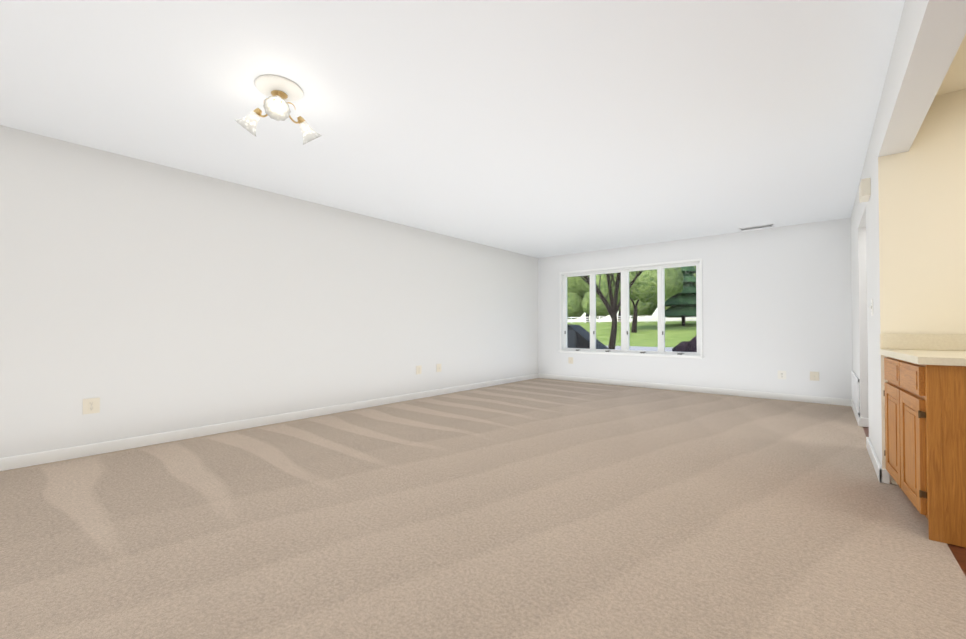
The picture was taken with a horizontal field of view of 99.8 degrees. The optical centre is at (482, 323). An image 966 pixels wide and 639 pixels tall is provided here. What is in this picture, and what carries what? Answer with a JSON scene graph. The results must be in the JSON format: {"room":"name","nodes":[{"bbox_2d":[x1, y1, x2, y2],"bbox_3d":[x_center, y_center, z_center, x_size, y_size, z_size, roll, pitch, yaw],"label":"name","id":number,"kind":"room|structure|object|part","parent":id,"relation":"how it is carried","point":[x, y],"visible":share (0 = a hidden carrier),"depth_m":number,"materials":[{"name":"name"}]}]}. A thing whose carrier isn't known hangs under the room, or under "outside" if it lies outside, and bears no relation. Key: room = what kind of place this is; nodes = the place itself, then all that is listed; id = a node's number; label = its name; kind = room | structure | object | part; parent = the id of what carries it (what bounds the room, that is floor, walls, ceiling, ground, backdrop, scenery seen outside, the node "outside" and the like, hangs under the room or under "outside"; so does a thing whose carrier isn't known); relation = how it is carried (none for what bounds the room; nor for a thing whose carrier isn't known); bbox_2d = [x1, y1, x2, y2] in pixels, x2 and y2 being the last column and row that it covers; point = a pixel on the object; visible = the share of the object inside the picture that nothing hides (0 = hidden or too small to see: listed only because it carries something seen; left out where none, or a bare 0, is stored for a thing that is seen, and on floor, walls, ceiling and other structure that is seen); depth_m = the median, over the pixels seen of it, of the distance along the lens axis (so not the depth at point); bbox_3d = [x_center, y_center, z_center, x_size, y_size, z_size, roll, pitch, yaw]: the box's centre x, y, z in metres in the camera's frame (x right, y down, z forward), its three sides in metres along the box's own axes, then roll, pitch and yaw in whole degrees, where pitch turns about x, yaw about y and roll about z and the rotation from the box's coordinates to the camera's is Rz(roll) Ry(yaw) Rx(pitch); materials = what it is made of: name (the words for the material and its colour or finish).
{"room":"empty living room","nodes":[
{"label":"empty living room","id":0,"kind":"room"},
{"bbox_2d":[0,125,537,457],"bbox_3d":[-1.873,-0.154,4.812,0.140,2.440,9.480,-1,-1,40],"label":"wall","id":1,"kind":"structure","parent":0,"point":[138,297],"depth_m":3.84,"materials":[{"name":"white paint"}]},
{"bbox_2d":[83,397,99,413],"bbox_3d":[-3.097,0.655,3.218,0.010,0.120,0.098,-1,-1,40],"label":"electrical outlet","id":2,"kind":"object","parent":1,"relation":"attached to","point":[91,405],"visible":1,"depth_m":3.22,"materials":[{"name":"beige plastic"}]},
{"bbox_2d":[0,373,539,470],"bbox_3d":[-1.813,1.020,4.747,0.016,0.090,9.200,-1,-1,40],"label":"baseboard","id":3,"kind":"structure","parent":1,"relation":"attached to","point":[62,454],"depth_m":3.81,"materials":[{"name":"white"}]},
{"bbox_2d":[416,365,421,373],"bbox_3d":[-0.919,0.670,5.828,0.010,0.120,0.098,-1,-1,40],"label":"electrical outlet","id":4,"kind":"object","parent":1,"relation":"attached to","point":[418,369],"visible":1,"depth_m":5.82,"materials":[{"name":"beige plastic"}]},
{"bbox_2d":[437,364,440,371],"bbox_3d":[-0.660,0.674,6.133,0.016,0.120,0.098,-1,-1,40],"label":"electrical outlet","id":5,"kind":"object","parent":1,"relation":"attached to","point":[438,367],"visible":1,"depth_m":6.13,"materials":[{"name":"beige plastic"}]},
{"bbox_2d":[0,378,965,638],"bbox_3d":[0.002,1.095,3.231,5.025,0.100,9.480,-1,-1,40],"label":"floor carpet","id":6,"kind":"object","parent":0,"point":[540,508],"visible":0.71,"depth_m":2.02,"materials":[{"name":"beige carpet"}]},
{"bbox_2d":[0,0,965,257],"bbox_3d":[1.083,-1.467,2.363,7.840,0.120,9.480,-1,-1,40],"label":"ceiling","id":7,"kind":"structure","parent":0,"point":[540,128],"depth_m":2.59,"materials":[{"name":"white paint"}]},
{"bbox_2d":[235,75,321,144],"bbox_3d":[-1.185,-1.267,2.458,0.484,0.277,0.450,-1,-1,40],"label":"chandelier","id":8,"kind":"object","parent":7,"relation":"hanging from","point":[288,91],"depth_m":2.39,"materials":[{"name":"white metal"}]},
{"bbox_3d":[-1.185,-1.200,2.457,0.484,0.144,0.450,-1,-1,40],"label":"chandelier shade","id":9,"kind":"part","parent":8,"relation":"part of","materials":[{"name":"white glass"}]},
{"bbox_2d":[739,224,773,230],"bbox_3d":[3.878,-1.356,5.774,0.400,0.010,0.160,-1,-1,40],"label":"ceiling vent","id":10,"kind":"object","parent":7,"relation":"in","point":[756,227],"visible":0.98,"depth_m":5.76,"materials":[{"name":"white metal"}]},
{"bbox_2d":[538,218,851,398],"bbox_3d":[2.993,-0.127,6.835,4.740,2.440,0.140,-1,-1,40],"label":"wall","id":11,"kind":"structure","parent":0,"point":[775,300],"depth_m":5.95,"materials":[{"name":"white paint"}]},
{"bbox_2d":[568,357,572,363],"bbox_3d":[1.685,0.717,7.816,0.098,0.120,0.010,-1,-1,40],"label":"outlet","id":12,"kind":"object","parent":11,"relation":"attached to","point":[570,360],"visible":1,"depth_m":7.82,"materials":[{"name":"beige plastic"}]},
{"bbox_2d":[558,258,703,358],"bbox_3d":[2.507,-0.219,7.218,2.549,1.569,0.175,-1,-1,40],"label":"window","id":13,"kind":"structure","parent":11,"relation":"in","point":[625,327],"depth_m":7.19,"materials":[{"name":"white plastic"}]},
{"bbox_2d":[565,331,683,354],"bbox_3d":[2.421,0.332,7.264,2.169,0.380,0.057,-1,-1,40],"label":"handle","id":14,"kind":"object","parent":13,"relation":"attached to","point":[640,352],"visible":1,"depth_m":7.18,"materials":[{"name":"grey metal"}]},
{"bbox_2d":[567,267,696,350],"bbox_3d":[2.536,-0.218,7.253,2.317,1.397,0.006,-1,-1,40],"label":"window panel","id":15,"kind":"object","parent":13,"relation":"attached to","point":[634,309],"visible":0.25,"depth_m":7.14,"materials":[{"name":"clear glass"}]},
{"bbox_2d":[540,374,847,405],"bbox_3d":[2.954,1.047,6.749,4.710,0.090,0.016,-1,-1,40],"label":"baseboard","id":16,"kind":"structure","parent":11,"relation":"attached to","point":[779,396],"depth_m":6.27,"materials":[{"name":"white"}]},
{"bbox_2d":[778,370,785,378],"bbox_3d":[4.200,0.729,5.718,0.098,0.120,0.010,-1,-1,40],"label":"electrical outlet","id":17,"kind":"object","parent":11,"relation":"attached to","point":[781,374],"visible":1,"depth_m":5.72,"materials":[{"name":"white plastic"}]},
{"bbox_2d":[810,371,818,380],"bbox_3d":[4.471,0.715,5.488,0.098,0.120,0.016,-1,-1,40],"label":"electrical outlet","id":18,"kind":"object","parent":11,"relation":"attached to","point":[814,376],"visible":1,"depth_m":5.49,"materials":[{"name":"beige plastic"}]},
{"bbox_2d":[850,0,965,484],"bbox_3d":[1.919,-0.195,1.740,0.140,2.440,9.340,-1,-1,40],"label":"wall","id":19,"kind":"structure","parent":0,"point":[908,247],"depth_m":1.60,"materials":[{"name":"white paint"}]},
{"bbox_2d":[848,399,859,417],"bbox_3d":[4.306,1.020,4.707,0.016,0.090,1.380,-1,-1,40],"label":"baseboard","id":20,"kind":"structure","parent":19,"relation":"attached to","point":[850,403],"depth_m":4.89,"materials":[{"name":"white"}]},
{"bbox_2d":[851,370,859,414],"bbox_3d":[4.311,0.780,4.713,0.013,0.370,1.250,-1,-1,40],"label":"air vent","id":21,"kind":"object","parent":19,"relation":"in","point":[855,390],"visible":1,"depth_m":4.45,"materials":[{"name":"white metal"}]},
{"bbox_2d":[856,417,868,426],"bbox_3d":[4.942,1.000,3.268,2.836,0.090,0.016,-1,-1,40],"label":"baseboard","id":22,"kind":"structure","parent":19,"relation":"attached to","point":[864,422],"depth_m":4.15,"materials":[{"name":"white"}]},
{"bbox_2d":[859,178,870,202],"bbox_3d":[2.997,-1.041,3.196,0.056,0.130,0.220,-1,-1,40],"label":"door chime","id":23,"kind":"object","parent":19,"relation":"attached to","point":[864,190],"visible":1,"depth_m":3.12,"materials":[{"name":"beige plastic"}]},
{"bbox_2d":[870,299,872,315],"bbox_3d":[2.922,-0.117,3.064,0.017,0.120,0.098,-1,-1,40],"label":"light switch","id":24,"kind":"object","parent":19,"relation":"attached to","point":[871,306],"visible":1,"depth_m":3.06,"materials":[{"name":"white plastic"}]},
{"bbox_2d":[866,437,887,483],"bbox_3d":[2.911,0.997,3.035,0.016,0.090,1.016,-1,-1,40],"label":"baseboard","id":25,"kind":"structure","parent":19,"relation":"attached to","point":[882,474],"depth_m":2.78,"materials":[{"name":"white"}]},
{"bbox_2d":[863,427,965,575],"bbox_3d":[2.961,1.064,0.762,2.948,0.096,9.480,-1,-1,40],"label":"floor","id":26,"kind":"structure","parent":0,"point":[959,553],"depth_m":1.82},
{"bbox_2d":[883,357,965,547],"bbox_3d":[2.876,0.612,1.863,1.422,0.830,0.860,-1,-1,40],"label":"base cabinet","id":27,"kind":"object","parent":26,"relation":"on","point":[925,434],"visible":1,"depth_m":1.93,"materials":[{"name":"brown wood"}]},
{"bbox_2d":[880,333,965,365],"bbox_3d":[2.863,0.127,1.863,1.436,0.140,0.886,-1,-1,40],"label":"countertop","id":28,"kind":"structure","parent":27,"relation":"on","point":[937,349],"depth_m":2.45,"materials":[{"name":"beige laminate"}]},
{"label":"outside","id":29,"kind":"structure","parent":0,"visible":0},
{"bbox_2d":[567,321,696,346],"bbox_3d":[22.098,1.031,57.831,140.000,2.600,102.650,-1,-1,40],"label":"ground","id":30,"kind":"structure","parent":29,"point":[677,327],"depth_m":45.44,"materials":[{"name":"green plant"}]},
{"bbox_2d":[580,271,641,348],"bbox_3d":[5.388,-2.351,19.108,8.478,8.330,2.388,-1,-1,40],"label":"tree","id":31,"kind":"object","parent":30,"relation":"on","point":[612,308],"depth_m":18.32,"materials":[{"name":"black plant"}]},
{"bbox_2d":[567,315,694,322],"bbox_3d":[21.082,-0.584,60.428,75.260,1.100,0.120,-1,-1,40],"label":"fence","id":32,"kind":"object","parent":30,"relation":"on","point":[599,321],"depth_m":59.85,"materials":[{"name":"white"}]},
{"bbox_2d":[567,266,695,321],"bbox_3d":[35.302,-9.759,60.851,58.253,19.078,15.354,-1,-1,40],"label":"tree","id":33,"kind":"object","parent":30,"relation":"on","point":[580,300],"depth_m":71.25,"materials":[{"name":"green plant"}]},
{"bbox_2d":[596,267,682,332],"bbox_3d":[17.650,-4.960,46.559,10.357,12.092,7.015,-1,-1,40],"label":"tree","id":34,"kind":"object","parent":30,"relation":"on","point":[650,281],"depth_m":43.76,"materials":[{"name":"green plant"}]},
{"bbox_2d":[665,266,695,325],"bbox_3d":[24.965,-6.140,50.749,6.000,12.950,5.850,-1,-1,40],"label":"conifer tree","id":35,"kind":"object","parent":30,"relation":"on","point":[675,311],"depth_m":49.33,"materials":[{"name":"green plant"}]},
{"bbox_2d":[672,335,696,351],"bbox_3d":[5.036,0.950,8.030,2.442,1.702,1.669,-1,-1,40],"label":"bush","id":36,"kind":"object","parent":30,"relation":"on","point":[691,344],"depth_m":8.24,"materials":[{"name":"purple plant"}]},
{"bbox_2d":[606,346,673,350],"bbox_3d":[-1.594,1.963,29.423,140.000,0.070,28.610,-1,-1,40],"label":"road","id":37,"kind":"structure","parent":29,"point":[645,348],"depth_m":31.33,"materials":[{"name":"grey asphalt"}]},
{"bbox_2d":[567,324,608,348],"bbox_3d":[1.799,0.847,10.058,4.560,1.620,1.760,0,-1,22],"label":"car","id":38,"kind":"object","parent":37,"relation":"on","point":[573,335],"depth_m":9.07,"materials":[{"name":"black paint"}]}
]}

